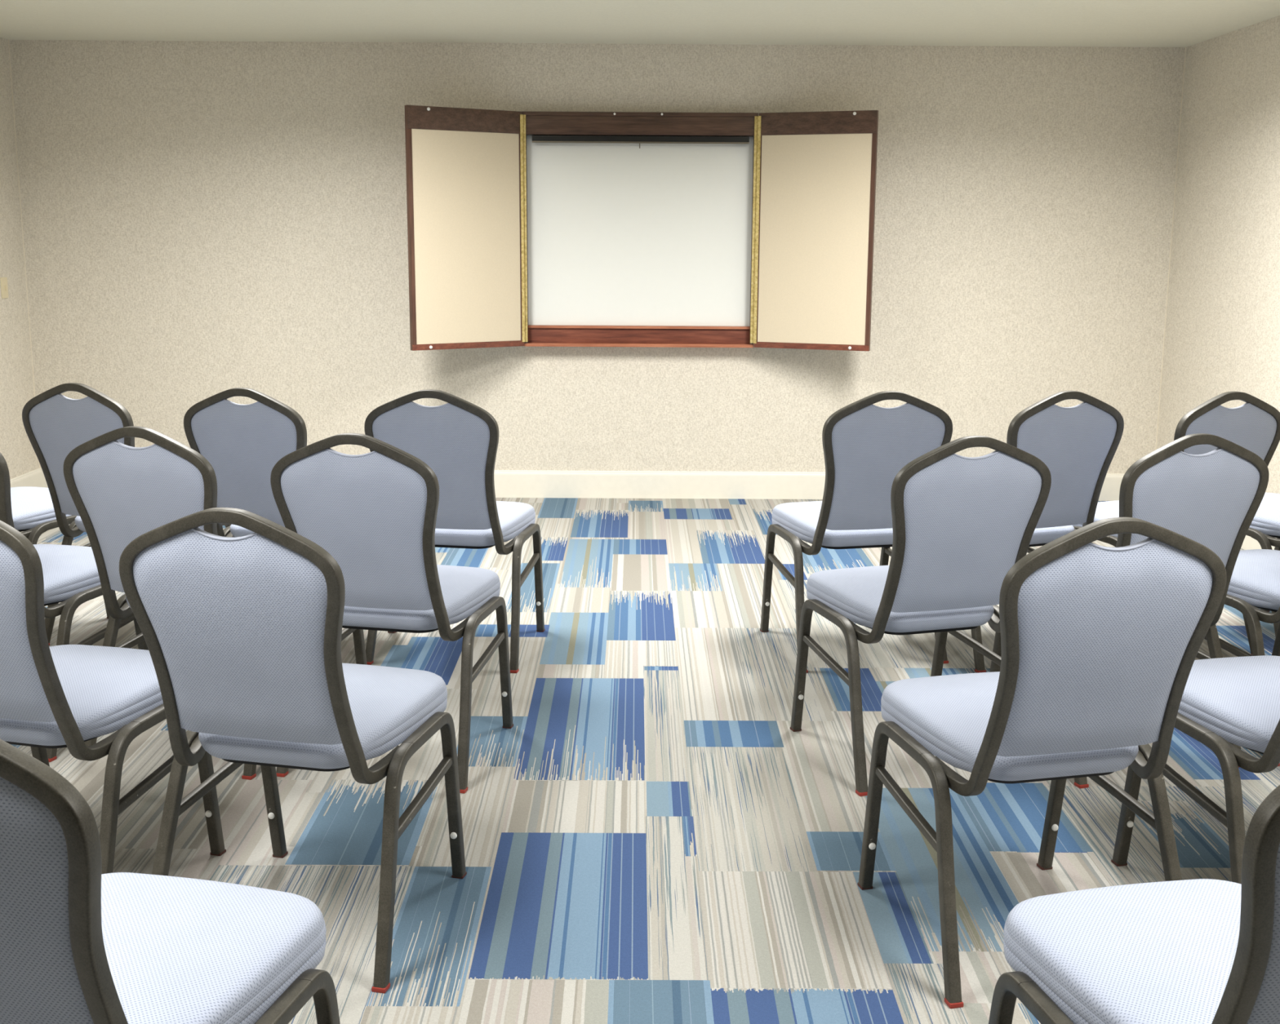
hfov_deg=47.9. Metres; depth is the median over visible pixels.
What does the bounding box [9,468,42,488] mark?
baseboard
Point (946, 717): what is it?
seat cushion
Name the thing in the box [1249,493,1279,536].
seat cushion
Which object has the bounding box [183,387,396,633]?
banquet chair
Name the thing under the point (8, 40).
trim
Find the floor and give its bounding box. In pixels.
[10,497,1279,1023]
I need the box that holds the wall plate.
[0,277,8,298]
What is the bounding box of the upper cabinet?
[404,105,878,351]
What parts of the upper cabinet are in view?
door, rail, rail, header panel, rail, rail, door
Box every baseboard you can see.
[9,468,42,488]
[39,467,1124,501]
[1240,535,1276,550]
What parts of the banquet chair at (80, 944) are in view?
backrest, frame, rail, leg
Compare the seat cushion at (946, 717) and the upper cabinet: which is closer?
the seat cushion at (946, 717)
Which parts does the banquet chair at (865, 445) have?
leg, rail, leg, frame, leg, backrest, leg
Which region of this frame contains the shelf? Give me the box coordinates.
[524,342,753,347]
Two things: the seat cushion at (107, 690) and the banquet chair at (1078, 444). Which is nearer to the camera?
the seat cushion at (107, 690)
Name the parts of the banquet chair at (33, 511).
frame, leg, rail, leg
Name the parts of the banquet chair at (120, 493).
leg, backrest, frame, leg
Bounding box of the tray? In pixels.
[528,328,749,344]
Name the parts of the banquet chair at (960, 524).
leg, rail, leg, leg, frame, backrest, leg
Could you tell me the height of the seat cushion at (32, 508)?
0.084 m
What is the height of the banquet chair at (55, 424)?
0.940 m
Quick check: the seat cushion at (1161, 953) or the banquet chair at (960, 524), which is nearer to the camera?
the seat cushion at (1161, 953)
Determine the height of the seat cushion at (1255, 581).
0.084 m
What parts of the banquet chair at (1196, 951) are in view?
leg, rail, frame, backrest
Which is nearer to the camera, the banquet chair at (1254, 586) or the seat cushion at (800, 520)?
the banquet chair at (1254, 586)
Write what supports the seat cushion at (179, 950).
on the banquet chair at (80, 944)
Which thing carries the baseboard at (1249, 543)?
attached to the wall at (1222, 331)
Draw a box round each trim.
[8,40,40,467]
[1155,47,1186,450]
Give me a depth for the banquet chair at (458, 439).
4.65 m
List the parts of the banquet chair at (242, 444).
leg, backrest, frame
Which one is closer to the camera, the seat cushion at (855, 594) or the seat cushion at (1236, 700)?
the seat cushion at (1236, 700)
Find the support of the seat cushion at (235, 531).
on the banquet chair at (242, 444)
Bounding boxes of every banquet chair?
[0,453,148,762]
[0,520,226,874]
[0,739,340,1023]
[10,486,109,618]
[22,382,231,645]
[63,426,256,780]
[119,507,466,993]
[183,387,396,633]
[270,433,513,793]
[364,389,545,673]
[760,391,952,672]
[790,435,1051,796]
[857,517,1226,1008]
[970,391,1124,673]
[988,785,1279,1023]
[989,433,1269,788]
[1072,391,1279,654]
[1111,655,1279,884]
[1204,549,1279,766]
[1245,493,1279,637]
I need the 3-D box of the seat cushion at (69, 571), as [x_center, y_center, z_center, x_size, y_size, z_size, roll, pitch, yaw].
[-1.766,0.175,4.226,0.430,0.084,0.481,4,11,17]
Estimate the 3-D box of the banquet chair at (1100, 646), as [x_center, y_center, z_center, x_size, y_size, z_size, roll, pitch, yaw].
[0.782,0.418,2.924,0.533,0.940,0.608,-2,11,-14]
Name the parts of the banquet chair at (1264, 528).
frame, leg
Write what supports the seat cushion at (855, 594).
on the banquet chair at (960, 524)
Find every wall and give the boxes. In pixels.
[0,37,39,479]
[8,40,1185,474]
[1156,15,1279,493]
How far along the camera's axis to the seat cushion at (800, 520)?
4.87 m
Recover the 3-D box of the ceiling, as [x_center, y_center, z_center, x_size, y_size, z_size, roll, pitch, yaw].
[-0.204,-1.268,1.181,6.350,0.100,13.041,0,11,0]
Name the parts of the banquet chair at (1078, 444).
leg, frame, backrest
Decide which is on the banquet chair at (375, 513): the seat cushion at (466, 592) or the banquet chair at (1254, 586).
the seat cushion at (466, 592)
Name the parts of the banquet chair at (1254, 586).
rail, leg, frame, leg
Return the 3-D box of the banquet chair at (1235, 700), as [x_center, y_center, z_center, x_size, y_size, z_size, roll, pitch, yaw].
[1.391,0.397,3.053,0.533,0.940,0.608,-2,11,-14]
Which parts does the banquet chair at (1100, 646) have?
leg, rail, leg, leg, frame, backrest, leg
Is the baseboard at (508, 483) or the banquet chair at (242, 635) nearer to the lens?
the banquet chair at (242, 635)
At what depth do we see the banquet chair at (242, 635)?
2.71 m
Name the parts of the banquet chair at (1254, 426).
rail, leg, frame, backrest, leg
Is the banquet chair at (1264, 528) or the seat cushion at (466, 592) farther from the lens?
the banquet chair at (1264, 528)
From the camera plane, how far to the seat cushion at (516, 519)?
4.84 m
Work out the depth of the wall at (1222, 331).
6.96 m
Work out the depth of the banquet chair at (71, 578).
4.08 m
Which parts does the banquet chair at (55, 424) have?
leg, backrest, frame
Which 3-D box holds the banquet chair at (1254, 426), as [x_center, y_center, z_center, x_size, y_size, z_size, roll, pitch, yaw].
[1.813,0.019,5.026,0.533,0.940,0.608,-4,12,-22]
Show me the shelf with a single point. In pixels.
(526, 344)
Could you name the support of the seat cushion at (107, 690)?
on the banquet chair at (68, 696)
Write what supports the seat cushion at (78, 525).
on the banquet chair at (55, 424)
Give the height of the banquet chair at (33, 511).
0.940 m
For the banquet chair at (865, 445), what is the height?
0.940 m
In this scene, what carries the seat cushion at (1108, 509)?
on the banquet chair at (1254, 426)
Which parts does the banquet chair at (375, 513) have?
leg, backrest, leg, frame, leg, rail, leg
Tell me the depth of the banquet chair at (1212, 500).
3.69 m
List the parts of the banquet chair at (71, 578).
frame, leg, rail, leg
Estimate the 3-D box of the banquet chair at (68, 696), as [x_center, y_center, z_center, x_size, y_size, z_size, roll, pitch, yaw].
[-1.264,0.375,3.084,0.533,0.940,0.608,3,11,15]
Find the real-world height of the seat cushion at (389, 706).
0.084 m
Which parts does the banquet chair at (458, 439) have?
leg, backrest, frame, leg, rail, leg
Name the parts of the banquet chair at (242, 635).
leg, backrest, frame, leg, leg, rail, leg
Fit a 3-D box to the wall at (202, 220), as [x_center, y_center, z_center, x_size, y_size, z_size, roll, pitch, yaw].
[-0.226,-1.266,7.761,6.350,2.395,0.120,0,11,0]
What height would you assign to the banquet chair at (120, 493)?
0.940 m
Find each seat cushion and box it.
[0,644,163,746]
[10,486,71,530]
[32,544,100,604]
[74,515,86,532]
[101,872,326,1023]
[198,663,447,768]
[230,524,254,537]
[342,564,500,631]
[435,501,535,546]
[771,501,893,546]
[806,565,994,632]
[880,671,1138,781]
[1003,879,1241,1023]
[1029,525,1074,544]
[1072,500,1119,537]
[1177,655,1279,752]
[1226,549,1279,610]
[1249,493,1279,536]
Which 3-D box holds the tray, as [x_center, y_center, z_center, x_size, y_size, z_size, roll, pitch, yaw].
[-0.006,-0.945,7.730,1.186,0.079,0.024,0,11,0]
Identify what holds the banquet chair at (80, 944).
on the floor
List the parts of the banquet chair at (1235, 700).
leg, rail, leg, frame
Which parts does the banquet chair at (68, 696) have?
backrest, leg, frame, leg, rail, leg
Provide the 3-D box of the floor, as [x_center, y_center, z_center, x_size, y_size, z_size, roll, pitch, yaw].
[-0.219,1.182,1.654,6.350,0.100,13.041,0,11,0]
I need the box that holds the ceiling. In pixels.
[0,0,1279,47]
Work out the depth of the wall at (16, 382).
7.52 m
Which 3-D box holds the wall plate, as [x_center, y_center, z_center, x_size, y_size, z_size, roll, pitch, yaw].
[-3.272,-1.156,7.429,0.016,0.106,0.072,0,11,0]
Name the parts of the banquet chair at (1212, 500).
leg, leg, frame, backrest, leg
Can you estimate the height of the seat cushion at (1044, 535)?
0.084 m
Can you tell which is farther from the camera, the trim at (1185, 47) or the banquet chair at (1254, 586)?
the trim at (1185, 47)
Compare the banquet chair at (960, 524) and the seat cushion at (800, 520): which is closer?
the banquet chair at (960, 524)
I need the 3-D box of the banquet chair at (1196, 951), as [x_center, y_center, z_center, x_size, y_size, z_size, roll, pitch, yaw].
[0.783,0.619,1.884,0.533,0.940,0.608,-2,11,-13]
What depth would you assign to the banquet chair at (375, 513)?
3.66 m

